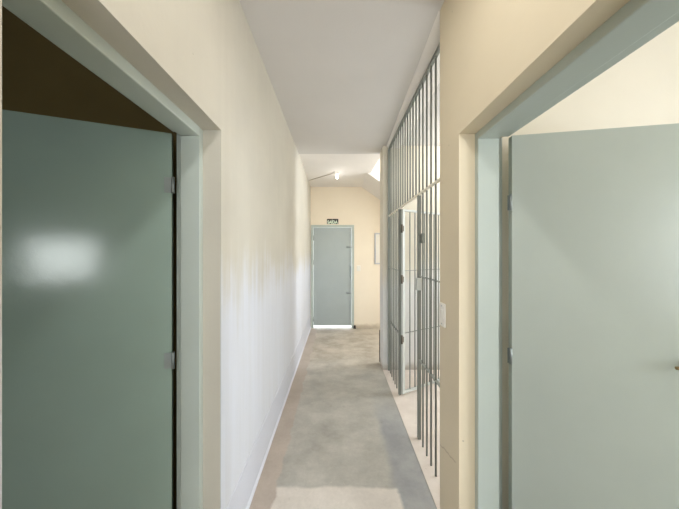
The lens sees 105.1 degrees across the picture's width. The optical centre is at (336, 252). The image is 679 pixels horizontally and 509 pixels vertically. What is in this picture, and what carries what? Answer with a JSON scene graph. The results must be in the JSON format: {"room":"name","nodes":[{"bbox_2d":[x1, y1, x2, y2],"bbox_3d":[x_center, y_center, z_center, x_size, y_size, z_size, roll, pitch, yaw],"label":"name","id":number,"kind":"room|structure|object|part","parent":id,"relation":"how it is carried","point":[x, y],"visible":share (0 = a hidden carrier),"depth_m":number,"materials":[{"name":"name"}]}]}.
{"room":"prison interior","nodes":[
{"label":"prison interior","id":0,"kind":"room"},
{"bbox_2d":[2,6,176,508],"bbox_3d":[-2.183,0.015,1.510,2.835,3.050,0.120,0,0,0],"label":"wall","id":1,"kind":"structure","parent":0,"point":[40,78],"depth_m":1.45,"materials":[{"name":"brown paint"}]},
{"bbox_2d":[0,0,310,508],"bbox_3d":[-0.655,0.015,1.550,0.220,3.050,7.900,0,0,0],"label":"wall","id":2,"kind":"structure","parent":0,"point":[204,56],"depth_m":1.36,"materials":[{"name":"beige paint"}]},
{"bbox_2d":[2,0,202,508],"bbox_3d":[-1.053,0.480,0.853,0.846,2.120,0.865,0,0,0],"label":"door","id":3,"kind":"structure","parent":2,"relation":"in","point":[88,356],"depth_m":1.11,"materials":[{"name":"grey metal"}]},
{"bbox_2d":[227,314,310,508],"bbox_3d":[-0.542,1.400,3.287,0.026,0.280,4.126,0,0,0],"label":"baseboard","id":4,"kind":"structure","parent":2,"relation":"attached to","point":[242,497],"depth_m":1.94,"materials":[{"name":"white paint"}]},
{"bbox_2d":[299,154,379,186],"bbox_3d":[-0.052,-1.512,4.525,1.425,0.297,1.650,0,0,0],"label":"ceiling","id":5,"kind":"structure","parent":0,"point":[353,169],"depth_m":4.31,"materials":[{"name":"white paint"}]},
{"bbox_2d":[239,0,443,153],"bbox_3d":[-0.100,-1.470,0.575,7.000,0.120,6.250,0,0,0],"label":"ceiling","id":6,"kind":"structure","parent":0,"point":[340,72],"depth_m":1.94,"materials":[{"name":"white paint"}]},
{"bbox_2d":[249,325,439,508],"bbox_3d":[-0.100,1.598,1.500,7.000,0.124,8.200,0,0,0],"label":"floor","id":7,"kind":"structure","parent":0,"point":[341,440],"depth_m":2.17,"materials":[{"name":"grey concrete"}]},
{"bbox_2d":[388,42,439,476],"bbox_3d":[0.682,0.079,2.469,0.064,2.910,1.897,0,0,0],"label":"metal bars","id":8,"kind":"object","parent":7,"relation":"on","point":[419,282],"depth_m":2.14,"materials":[{"name":"grey metal"}]},
{"bbox_3d":[0.680,0.093,3.402,0.028,2.882,0.030,0,0,0],"label":"post","id":9,"kind":"part","parent":8,"relation":"part of","materials":[{"name":"grey metal"}]},
{"bbox_3d":[0.680,0.529,2.820,0.028,2.010,0.030,0,0,0],"label":"post","id":10,"kind":"part","parent":8,"relation":"part of","materials":[{"name":"grey metal"}]},
{"bbox_3d":[0.680,-1.361,2.467,0.024,0.030,1.895,0,0,0],"label":"rail","id":11,"kind":"part","parent":8,"relation":"part of","materials":[{"name":"grey metal"}]},
{"bbox_3d":[0.680,-0.483,2.467,0.018,0.020,1.895,0,0,0],"label":"transom rail","id":12,"kind":"part","parent":8,"relation":"part of","materials":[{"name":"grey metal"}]},
{"bbox_3d":[0.680,0.529,2.152,0.026,2.010,0.032,0,0,0],"label":"post","id":13,"kind":"part","parent":8,"relation":"part of","materials":[{"name":"grey metal"}]},
{"bbox_2d":[401,209,439,393],"bbox_3d":[0.967,0.518,2.922,0.666,1.973,0.037,0,0,-29],"label":"gate","id":14,"kind":"object","parent":8,"relation":"attached to","point":[403,390],"visible":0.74,"depth_m":2.87,"materials":[{"name":"grey metal"}]},
{"bbox_3d":[0.680,0.875,1.829,0.022,0.005,0.617,0,0,0],"label":"cross rail","id":15,"kind":"part","parent":8,"relation":"part of","materials":[{"name":"grey metal"}]},
{"bbox_2d":[311,159,379,327],"bbox_3d":[1.228,-1.060,5.425,3.545,5.200,0.150,0,0,0],"label":"wall","id":16,"kind":"structure","parent":0,"point":[355,206],"depth_m":5.35,"materials":[{"name":"beige paint"}]},
{"bbox_2d":[311,225,353,327],"bbox_3d":[-0.091,0.482,5.376,0.887,2.116,0.148,0,0,0],"label":"door","id":17,"kind":"structure","parent":16,"relation":"in","point":[332,246],"depth_m":5.36,"materials":[{"name":"grey metal"}]},
{"bbox_2d":[327,219,337,223],"bbox_3d":[-0.090,-0.648,5.346,0.234,0.104,0.007,0,0,0],"label":"exit sign","id":18,"kind":"object","parent":16,"relation":"attached to","point":[329,221],"visible":1,"depth_m":5.34,"materials":[{"name":"plastic"}]},
{"bbox_2d":[362,169,379,199],"bbox_3d":[1.407,-0.823,4.935,1.786,1.443,0.830,0,0,0],"label":"staircase","id":19,"kind":"structure","parent":16,"relation":"attached to","point":[371,183],"depth_m":4.82,"materials":[{"name":"white paint"}]},
{"bbox_2d":[374,233,379,263],"bbox_3d":[0.990,-0.090,5.335,0.440,0.640,0.030,0,0,0],"label":"electrical panel","id":20,"kind":"object","parent":16,"relation":"attached to","point":[376,235],"visible":0.43,"depth_m":5.33,"materials":[{"name":"grey metal"}]},
{"bbox_3d":[0.990,-0.090,5.334,0.386,0.586,0.016,0,0,0],"label":"panel door","id":21,"kind":"part","parent":20,"relation":"part of","materials":[{"name":"white plastic"}]},
{"bbox_2d":[380,146,439,369],"bbox_3d":[2.002,0.015,3.540,2.795,3.050,0.240,0,0,0],"label":"wall","id":22,"kind":"structure","parent":0,"point":[412,205],"depth_m":3.42,"materials":[{"name":"paint"}]},
{"bbox_2d":[379,330,379,361],"bbox_3d":[0.599,1.305,3.657,0.010,0.450,0.010,0,0,0],"label":"trim","id":23,"kind":"structure","parent":22,"relation":"attached to","point":[379,330],"depth_m":3.65,"materials":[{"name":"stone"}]},
{"bbox_2d":[440,0,629,508],"bbox_3d":[0.719,0.015,-0.443,0.238,3.050,3.915,0,0,0],"label":"wall","id":24,"kind":"structure","parent":0,"point":[492,52],"depth_m":1.28,"materials":[{"name":"beige paint"}]},
{"bbox_2d":[387,11,439,147],"bbox_3d":[0.711,-1.393,2.467,0.238,0.034,1.905,0,0,0],"label":"trim","id":25,"kind":"structure","parent":24,"relation":"attached to","point":[433,40],"depth_m":2.06,"materials":[{"name":"white paint"}]},
{"bbox_2d":[439,302,445,327],"bbox_3d":[0.594,0.348,1.468,0.013,0.132,0.078,0,0,0],"label":"light switch","id":26,"kind":"object","parent":24,"relation":"attached to","point":[442,307],"visible":1,"depth_m":1.46,"materials":[{"name":"white plastic"}]},
{"bbox_2d":[475,0,678,508],"bbox_3d":[1.123,0.476,0.889,0.890,2.127,0.903,0,0,0],"label":"door","id":27,"kind":"structure","parent":24,"relation":"in","point":[593,350],"depth_m":1.18,"materials":[{"name":"grey metal"}]},
{"bbox_2d":[502,21,678,508],"bbox_3d":[2.119,0.015,1.458,2.562,3.050,0.115,0,0,0],"label":"wall","id":28,"kind":"structure","parent":0,"point":[641,89],"depth_m":1.40,"materials":[{"name":"paint"}]}
]}

